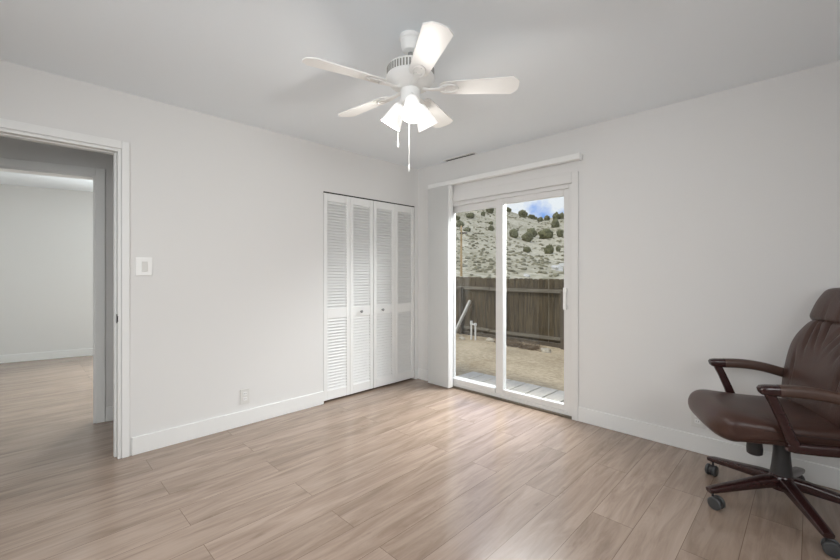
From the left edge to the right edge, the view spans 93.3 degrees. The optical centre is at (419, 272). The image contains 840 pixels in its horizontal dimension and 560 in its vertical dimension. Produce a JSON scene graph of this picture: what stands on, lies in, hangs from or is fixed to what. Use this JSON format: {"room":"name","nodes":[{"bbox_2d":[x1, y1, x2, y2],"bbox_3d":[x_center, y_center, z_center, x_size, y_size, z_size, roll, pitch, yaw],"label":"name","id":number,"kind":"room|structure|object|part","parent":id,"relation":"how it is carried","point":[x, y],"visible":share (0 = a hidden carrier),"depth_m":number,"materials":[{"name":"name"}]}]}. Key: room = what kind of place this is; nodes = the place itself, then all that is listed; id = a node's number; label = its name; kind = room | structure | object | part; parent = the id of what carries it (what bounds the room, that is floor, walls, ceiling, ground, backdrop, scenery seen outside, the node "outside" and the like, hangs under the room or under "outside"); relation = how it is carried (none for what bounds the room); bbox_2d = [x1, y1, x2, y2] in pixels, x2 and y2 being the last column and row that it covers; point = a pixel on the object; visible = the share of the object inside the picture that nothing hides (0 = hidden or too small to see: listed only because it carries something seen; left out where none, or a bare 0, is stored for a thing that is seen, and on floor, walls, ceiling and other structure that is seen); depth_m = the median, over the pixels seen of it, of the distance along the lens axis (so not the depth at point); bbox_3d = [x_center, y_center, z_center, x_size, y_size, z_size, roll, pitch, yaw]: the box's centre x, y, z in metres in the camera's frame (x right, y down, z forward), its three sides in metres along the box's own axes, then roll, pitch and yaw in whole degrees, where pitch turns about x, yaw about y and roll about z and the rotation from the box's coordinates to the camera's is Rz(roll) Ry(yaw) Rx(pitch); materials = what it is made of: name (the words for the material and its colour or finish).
{"room":"empty bedroom","nodes":[
{"label":"empty bedroom","id":0,"kind":"room"},
{"bbox_2d":[0,184,92,354],"bbox_3d":[-4.518,0.016,6.287,4.500,2.458,0.120,0,0,-32],"label":"wall","id":1,"kind":"structure","parent":0,"point":[46,234],"depth_m":5.68,"materials":[{"name":"white paint"}]},
{"bbox_2d":[0,348,92,362],"bbox_3d":[-4.524,1.190,6.204,4.400,0.110,0.014,0,0,-32],"label":"baseboard","id":2,"kind":"structure","parent":1,"relation":"attached to","point":[89,351],"depth_m":5.67,"materials":[{"name":"white paint"}]},
{"bbox_2d":[0,136,112,420],"bbox_3d":[-3.265,0.016,2.986,3.900,2.458,0.120,0,0,-32],"label":"wall","id":3,"kind":"structure","parent":0,"point":[12,148],"depth_m":3.32,"materials":[{"name":"white paint"}]},
{"bbox_2d":[0,157,104,422],"bbox_3d":[-3.076,0.191,3.099,0.988,2.109,0.140,0,0,-32],"label":"door frame","id":4,"kind":"structure","parent":3,"relation":"attached to","point":[31,167],"depth_m":3.27,"materials":[{"name":"white paint"}]},
{"bbox_2d":[106,406,112,421],"bbox_3d":[-2.123,1.184,3.627,1.184,0.122,0.013,0,0,-32],"label":"baseboard","id":5,"kind":"structure","parent":3,"relation":"attached to","point":[109,410],"depth_m":3.32,"materials":[{"name":"white paint"}]},
{"bbox_2d":[0,60,417,455],"bbox_3d":[-1.576,0.016,3.180,0.120,2.458,4.300,0,0,45],"label":"wall","id":6,"kind":"structure","parent":0,"point":[228,214],"depth_m":3.08,"materials":[{"name":"white paint"}]},
{"bbox_2d":[0,118,129,458],"bbox_3d":[-2.341,0.183,2.397,0.139,2.124,0.938,0,0,45],"label":"door frame","id":7,"kind":"structure","parent":6,"relation":"attached to","point":[121,156],"depth_m":2.65,"materials":[{"name":"white paint"}]},
{"bbox_2d":[135,257,151,275],"bbox_3d":[-1.910,-0.042,2.746,0.014,0.126,0.096,0,0,45],"label":"light switch","id":8,"kind":"object","parent":6,"relation":"attached to","point":[143,265],"visible":1,"depth_m":2.74,"materials":[{"name":"white plastic"}]},
{"bbox_2d":[132,391,323,455],"bbox_3d":[-1.436,1.184,3.227,0.014,0.122,1.490,0,0,45],"label":"baseboard","id":9,"kind":"structure","parent":6,"relation":"attached to","point":[175,435],"depth_m":3.09,"materials":[{"name":"white paint"}]},
{"bbox_2d":[240,388,249,404],"bbox_3d":[-1.428,1.010,3.237,0.010,0.120,0.075,0,0,45],"label":"wall outlet","id":10,"kind":"object","parent":6,"relation":"attached to","point":[244,393],"visible":1,"depth_m":3.24,"materials":[{"name":"white plastic"}]},
{"bbox_2d":[323,191,413,206],"bbox_3d":[-0.507,-0.768,4.216,0.037,0.010,1.220,0,0,45],"label":"door track","id":11,"kind":"object","parent":6,"relation":"attached to","point":[323,191],"visible":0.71,"depth_m":4.13,"materials":[{"name":"white metal"}]},
{"bbox_2d":[323,193,372,400],"bbox_3d":[-0.702,0.232,3.983,0.063,1.986,0.598,0,0,45],"label":"door","id":12,"kind":"structure","parent":11,"relation":"hanging from","point":[347,250],"depth_m":3.96,"materials":[{"name":"white paint"}]},
{"bbox_2d":[373,201,413,387],"bbox_3d":[-0.277,0.232,4.414,0.063,1.986,0.598,0,0,45],"label":"door","id":13,"kind":"structure","parent":11,"relation":"hanging from","point":[393,256],"depth_m":4.40,"materials":[{"name":"white paint"}]},
{"bbox_2d":[0,355,839,559],"bbox_3d":[-2.602,1.305,2.788,10.970,0.120,6.500,0,0,45],"label":"floor","id":14,"kind":"structure","parent":0,"point":[408,469],"depth_m":2.23,"materials":[{"name":"brown laminate"}]},
{"bbox_2d":[688,288,839,557],"bbox_3d":[1.940,0.663,2.061,0.870,1.164,0.771,0,0,18],"label":"office chair","id":15,"kind":"object","parent":14,"relation":"on","point":[805,420],"visible":1,"depth_m":2.03,"materials":[{"name":"brown leather"}]},
{"bbox_3d":[1.999,0.684,2.377,0.445,0.310,0.088,0,0,18],"label":"armrest","id":16,"kind":"part","parent":15,"relation":"part of","materials":[{"name":"brown wood"}]},
{"bbox_3d":[1.856,1.119,2.295,0.068,0.097,0.369,0,0,-17],"label":"leg","id":17,"kind":"part","parent":15,"relation":"part of","materials":[{"name":"brown wood"}]},
{"bbox_3d":[1.715,1.119,2.105,0.369,0.097,0.068,0,0,1],"label":"leg","id":18,"kind":"part","parent":15,"relation":"part of","materials":[{"name":"brown wood"}]},
{"bbox_3d":[1.804,0.928,2.139,0.072,0.102,0.072,0,0,18],"label":"tension knob","id":19,"kind":"part","parent":15,"relation":"part of","materials":[{"name":"grey plastic"}]},
{"bbox_3d":[1.876,0.817,2.116,0.565,0.060,0.504,0,0,18],"label":"seat","id":20,"kind":"part","parent":15,"relation":"part of","materials":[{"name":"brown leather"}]},
{"bbox_3d":[1.853,0.776,2.124,0.634,0.174,0.548,0,0,18],"label":"seat","id":21,"kind":"part","parent":15,"relation":"part of","materials":[{"name":"brown leather"}]},
{"bbox_3d":[1.823,0.684,1.833,0.445,0.310,0.088,0,0,18],"label":"armrest","id":22,"kind":"part","parent":15,"relation":"part of","materials":[{"name":"brown wood"}]},
{"bbox_3d":[2.081,1.119,2.220,0.369,0.097,0.068,0,0,-35],"label":"leg","id":23,"kind":"part","parent":15,"relation":"part of","materials":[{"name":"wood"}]},
{"bbox_3d":[1.854,1.119,1.911,0.068,0.097,0.369,0,0,18],"label":"leg","id":24,"kind":"part","parent":15,"relation":"part of","materials":[{"name":"brown wood"}]},
{"bbox_3d":[2.138,0.521,2.031,0.267,0.539,0.656,0,0,18],"label":"backrest","id":25,"kind":"part","parent":15,"relation":"part of","materials":[{"name":"brown leather"}]},
{"bbox_3d":[2.078,1.119,1.983,0.369,0.097,0.068,0,0,37],"label":"leg","id":26,"kind":"part","parent":15,"relation":"part of","materials":[{"name":"brown wood"}]},
{"bbox_2d":[0,0,839,191],"bbox_3d":[-2.595,-1.273,2.795,10.970,0.120,6.520,0,0,45],"label":"ceiling","id":27,"kind":"structure","parent":0,"point":[576,64],"depth_m":2.22,"materials":[{"name":"white paint"}]},
{"bbox_2d":[302,21,518,171],"bbox_3d":[-0.080,-0.860,2.057,1.028,0.706,1.054,0,0,45],"label":"ceiling fan","id":28,"kind":"object","parent":27,"relation":"hanging from","point":[410,75],"visible":1,"depth_m":1.98,"materials":[{"name":"white"}]},
{"bbox_3d":[-0.347,-0.943,1.858,0.399,0.033,0.127,0,0,-31],"label":"blade","id":29,"kind":"part","parent":28,"relation":"part of","materials":[{"name":"white wood"}]},
{"bbox_3d":[-0.319,-0.943,2.260,0.400,0.032,0.132,0,0,45],"label":"blade","id":30,"kind":"part","parent":28,"relation":"part of","materials":[{"name":"white wood"}]},
{"bbox_3d":[-0.146,-0.811,2.074,0.129,0.141,0.113,0,0,45],"label":"lamp shade","id":31,"kind":"part","parent":28,"relation":"part of","materials":[{"name":"white glass"}]},
{"bbox_3d":[-0.039,-0.825,1.953,0.064,0.084,0.059,0,0,45],"label":"bulb","id":32,"kind":"part","parent":28,"relation":"part of","materials":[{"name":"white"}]},
{"bbox_3d":[-0.038,-0.811,1.935,0.125,0.141,0.118,0,0,45],"label":"lamp shade","id":33,"kind":"part","parent":28,"relation":"part of","materials":[{"name":"white glass"}]},
{"bbox_3d":[0.032,-0.811,2.098,0.114,0.141,0.131,0,0,45],"label":"lamp shade","id":34,"kind":"part","parent":28,"relation":"part of","materials":[{"name":"white glass"}]},
{"bbox_3d":[0.032,-0.943,1.700,0.127,0.033,0.399,0,0,-13],"label":"blade","id":35,"kind":"part","parent":28,"relation":"part of","materials":[{"name":"white wood"}]},
{"bbox_3d":[0.085,-0.943,2.362,0.126,0.033,0.399,0,0,23],"label":"blade","id":36,"kind":"part","parent":28,"relation":"part of","materials":[{"name":"white wood"}]},
{"bbox_3d":[0.299,-0.943,2.012,0.399,0.033,0.127,0,0,5],"label":"blade","id":37,"kind":"part","parent":28,"relation":"part of","materials":[{"name":"white wood"}]},
{"bbox_2d":[442,152,477,161],"bbox_3d":[0.415,-1.209,4.166,0.420,0.009,0.068,0,0,45],"label":"ceiling vent","id":38,"kind":"object","parent":27,"relation":"in","point":[472,153],"visible":1,"depth_m":4.16,"materials":[{"name":"grey metal"}]},
{"bbox_2d":[381,61,839,468],"bbox_3d":[1.468,0.016,3.283,5.870,2.458,0.120,0,0,45],"label":"wall","id":39,"kind":"structure","parent":0,"point":[709,225],"depth_m":2.77,"materials":[{"name":"white paint"}]},
{"bbox_2d":[415,368,427,380],"bbox_3d":[0.076,1.184,4.535,0.330,0.122,0.050,0,0,45],"label":"baseboard","id":40,"kind":"structure","parent":39,"relation":"attached to","point":[422,374],"depth_m":4.61,"materials":[{"name":"white paint"}]},
{"bbox_2d":[428,152,581,387],"bbox_3d":[0.720,0.122,3.868,1.703,2.213,0.097,0,0,45],"label":"vertical blind","id":41,"kind":"object","parent":39,"relation":"attached to","point":[440,195],"visible":1,"depth_m":4.28,"materials":[{"name":"white plastic"}]},
{"bbox_2d":[452,183,571,418],"bbox_3d":[0.809,0.243,3.921,1.461,2.003,0.132,0,0,45],"label":"door","id":42,"kind":"structure","parent":39,"relation":"in","point":[499,392],"depth_m":3.87,"materials":[{"name":"white plastic"}]},
{"bbox_3d":[0.589,0.236,4.185,0.718,1.918,0.042,0,0,45],"label":"fixed panel","id":43,"kind":"part","parent":42,"relation":"part of","materials":[{"name":"clear glass"}]},
{"bbox_3d":[1.032,0.236,3.681,0.750,1.918,0.042,0,0,45],"label":"sliding panel","id":44,"kind":"part","parent":42,"relation":"part of","materials":[{"name":"white plastic"}]},
{"bbox_3d":[1.250,0.225,3.415,0.028,0.190,0.030,0,0,45],"label":"handle","id":45,"kind":"part","parent":42,"relation":"part of","materials":[{"name":"white plastic"}]},
{"bbox_2d":[453,171,578,420],"bbox_3d":[0.767,0.198,3.879,1.575,2.095,0.016,0,0,45],"label":"door frame","id":46,"kind":"structure","parent":39,"relation":"attached to","point":[572,177],"depth_m":3.35,"materials":[{"name":"white paint"}]},
{"bbox_2d":[691,411,703,428],"bbox_3d":[1.920,1.010,2.745,0.075,0.120,0.010,0,0,45],"label":"wall outlet","id":47,"kind":"object","parent":39,"relation":"attached to","point":[695,421],"visible":0.52,"depth_m":2.75,"materials":[{"name":"white plastic"}]},
{"bbox_2d":[578,407,839,489],"bbox_3d":[2.377,1.184,2.292,2.944,0.122,0.014,0,0,45],"label":"baseboard","id":48,"kind":"structure","parent":39,"relation":"attached to","point":[823,475],"depth_m":2.73,"materials":[{"name":"white paint"}]},
{"label":"outside","id":49,"kind":"structure","parent":0,"visible":0},
{"bbox_2d":[456,331,563,390],"bbox_3d":[1.226,1.686,9.497,19.000,0.406,8.370,0,0,45],"label":"ground","id":50,"kind":"structure","parent":49,"point":[534,367],"depth_m":7.44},
{"bbox_2d":[456,300,470,332],"bbox_3d":[1.218,1.351,11.621,0.606,1.101,0.098,0,0,-7],"label":"leaning board","id":51,"kind":"object","parent":50,"relation":"on","point":[469,301],"visible":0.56,"depth_m":11.60,"materials":[{"name":"grey wood"}]},
{"bbox_2d":[470,321,476,339],"bbox_3d":[1.478,1.624,10.983,0.214,0.560,0.070,0,0,45],"label":"pipe","id":52,"kind":"object","parent":50,"relation":"on","point":[471,322],"visible":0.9,"depth_m":11.01,"materials":[{"name":"white plastic"}]},
{"bbox_2d":[486,337,493,341],"bbox_3d":[1.877,1.823,10.652,0.232,0.163,0.208,0,0,8],"label":"rock","id":53,"kind":"object","parent":50,"relation":"on","point":[488,339],"visible":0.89,"depth_m":10.59,"materials":[{"name":"beige stone"}]},
{"bbox_2d":[456,276,563,349],"bbox_3d":[2.558,1.028,10.666,11.655,1.875,0.185,0,0,45],"label":"wooden fence","id":54,"kind":"object","parent":50,"relation":"on","point":[534,307],"visible":0.23,"depth_m":10.68,"materials":[{"name":"brown wood"}]},
{"bbox_3d":[1.223,1.205,11.915,0.090,1.520,0.089,0,0,45],"label":"post","id":55,"kind":"part","parent":54,"relation":"part of","materials":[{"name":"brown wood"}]},
{"bbox_3d":[2.553,1.643,10.700,11.600,0.125,0.046,0,0,45],"label":"rail","id":56,"kind":"part","parent":54,"relation":"part of","materials":[{"name":"brown wood"}]},
{"bbox_3d":[2.553,0.463,10.700,11.600,0.135,0.046,0,0,45],"label":"rail","id":57,"kind":"part","parent":54,"relation":"part of","materials":[{"name":"brown wood"}]},
{"bbox_3d":[3.487,1.205,9.682,0.090,1.520,0.089,0,0,45],"label":"post","id":58,"kind":"part","parent":54,"relation":"part of","materials":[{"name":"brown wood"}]},
{"bbox_2d":[457,372,563,402],"bbox_3d":[1.417,1.470,4.119,2.884,0.210,0.970,0,0,45],"label":"wooden deck","id":59,"kind":"object","parent":50,"relation":"on","point":[530,389],"visible":0.17,"depth_m":4.71,"materials":[{"name":"grey wood"}]},
{"bbox_2d":[494,338,543,351],"bbox_3d":[2.512,1.766,9.959,1.462,0.226,0.706,0,0,45],"label":"dry brush","id":60,"kind":"object","parent":50,"relation":"on","point":[513,343],"visible":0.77,"depth_m":9.77,"materials":[{"name":"brown plant"}]},
{"bbox_2d":[540,348,550,352],"bbox_3d":[2.940,1.840,9.278,0.217,0.149,0.226,0,0,0],"label":"rock","id":61,"kind":"object","parent":50,"relation":"on","point":[544,350],"visible":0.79,"depth_m":9.20,"materials":[{"name":"beige stone"}]},
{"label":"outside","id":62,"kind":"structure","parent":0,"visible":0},
{"bbox_2d":[456,208,563,278],"bbox_3d":[25.300,-14.665,93.600,194.044,33.180,194.573,0,0,45],"label":"hillside","id":63,"kind":"structure","parent":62,"point":[514,223],"depth_m":43.90,"materials":[{"name":"beige soil"}]},
{"bbox_2d":[456,220,464,226],"bbox_3d":[5.527,-6.629,54.839,1.280,1.255,1.293,0,0,5],"label":"juniper shrub","id":64,"kind":"object","parent":63,"relation":"on","point":[459,223],"visible":0.94,"depth_m":54.41,"materials":[{"name":"green plant"}]},
{"bbox_2d":[460,225,466,275],"bbox_3d":[2.630,-1.237,24.000,0.460,3.200,0.139,0,0,0],"label":"utility pole","id":65,"kind":"object","parent":63,"relation":"on","point":[461,232],"visible":0.9,"depth_m":23.95,"materials":[{"name":"beige wood"}]},
{"bbox_2d":[463,227,470,231],"bbox_3d":[6.004,-5.497,50.781,1.038,0.758,1.060,0,0,-1],"label":"juniper shrub","id":66,"kind":"object","parent":63,"relation":"on","point":[467,229],"visible":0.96,"depth_m":50.49,"materials":[{"name":"green plant"}]},
{"bbox_2d":[466,212,473,217],"bbox_3d":[8.557,-9.726,67.993,1.451,1.207,1.410,0,0,45],"label":"juniper shrub","id":67,"kind":"object","parent":63,"relation":"on","point":[469,215],"visible":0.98,"depth_m":67.58,"materials":[{"name":"green plant"}]},
{"bbox_2d":[486,208,493,213],"bbox_3d":[15.432,-13.541,87.160,1.811,1.863,1.772,0,0,45],"label":"juniper shrub","id":68,"kind":"object","parent":63,"relation":"on","point":[490,210],"visible":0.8,"depth_m":86.67,"materials":[{"name":"green plant"}]},
{"bbox_2d":[456,208,563,279],"bbox_3d":[20.064,-11.065,84.329,84.282,25.542,127.623,0,0,45],"label":"sagebrush","id":69,"kind":"object","parent":63,"relation":"on","point":[538,262],"visible":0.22,"depth_m":33.81,"materials":[{"name":"plant"}]},
{"bbox_2d":[509,229,518,237],"bbox_3d":[13.371,-5.463,56.488,1.418,1.618,1.307,0,0,-1],"label":"juniper shrub","id":70,"kind":"object","parent":63,"relation":"on","point":[513,233],"visible":0.98,"depth_m":56.12,"materials":[{"name":"green plant"}]},
{"bbox_2d":[518,210,527,217],"bbox_3d":[26.802,-15.141,103.146,2.563,2.461,2.428,0,0,45],"label":"juniper shrub","id":71,"kind":"object","parent":63,"relation":"on","point":[522,213],"visible":0.98,"depth_m":102.47,"materials":[{"name":"green plant"}]},
{"bbox_2d":[521,232,532,241],"bbox_3d":[14.984,-4.843,55.168,1.630,1.694,1.652,0,0,-7],"label":"juniper shrub","id":72,"kind":"object","parent":63,"relation":"on","point":[528,237],"visible":0.97,"depth_m":54.65,"materials":[{"name":"green plant"}]},
{"bbox_2d":[523,247,530,252],"bbox_3d":[11.618,-2.449,42.995,0.928,0.752,0.864,0,0,-20],"label":"juniper shrub","id":73,"kind":"object","parent":63,"relation":"on","point":[525,249],"visible":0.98,"depth_m":42.76,"materials":[{"name":"green plant"}]},
{"bbox_2d":[527,228,536,236],"bbox_3d":[18.215,-6.370,64.505,1.768,1.825,1.752,0,0,45],"label":"juniper shrub","id":74,"kind":"object","parent":63,"relation":"on","point":[532,231],"visible":0.7,"depth_m":63.93,"materials":[{"name":"green plant"}]},
{"bbox_2d":[538,228,552,238],"bbox_3d":[19.660,-5.902,61.844,2.440,1.940,2.356,0,0,45],"label":"juniper shrub","id":75,"kind":"object","parent":63,"relation":"on","point":[546,233],"visible":0.97,"depth_m":61.17,"materials":[{"name":"green plant"}]},
{"bbox_2d":[544,244,553,253],"bbox_3d":[14.083,-2.429,43.229,1.075,1.412,1.090,0,0,45],"label":"juniper shrub","id":76,"kind":"object","parent":63,"relation":"on","point":[549,249],"visible":0.98,"depth_m":42.90,"materials":[{"name":"green plant"}]},
{"bbox_2d":[551,219,559,227],"bbox_3d":[26.552,-9.551,77.999,1.714,2.095,1.646,0,0,45],"label":"juniper shrub","id":77,"kind":"object","parent":63,"relation":"on","point":[555,223],"visible":0.99,"depth_m":77.53,"materials":[{"name":"green plant"}]},
{"bbox_2d":[552,212,559,219],"bbox_3d":[35.331,-14.444,103.039,1.893,2.644,1.917,0,0,45],"label":"juniper shrub","id":78,"kind":"object","parent":63,"relation":"on","point":[555,215],"visible":0.88,"depth_m":102.40,"materials":[{"name":"green plant"}]},
{"bbox_2d":[551,265,562,270],"bbox_3d":[9.766,-0.254,28.183,0.886,0.560,0.730,0,0,45],"label":"boulder","id":79,"kind":"object","parent":63,"relation":"on","point":[553,267],"visible":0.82,"depth_m":27.94,"materials":[{"name":"stone"}]},
{"bbox_2d":[556,229,563,236],"bbox_3d":[21.424,-5.981,60.802,1.085,1.450,1.052,0,0,45],"label":"juniper shrub","id":80,"kind":"object","parent":63,"relation":"on","point":[559,232],"visible":0.99,"depth_m":60.48,"materials":[{"name":"green plant"}]}
]}

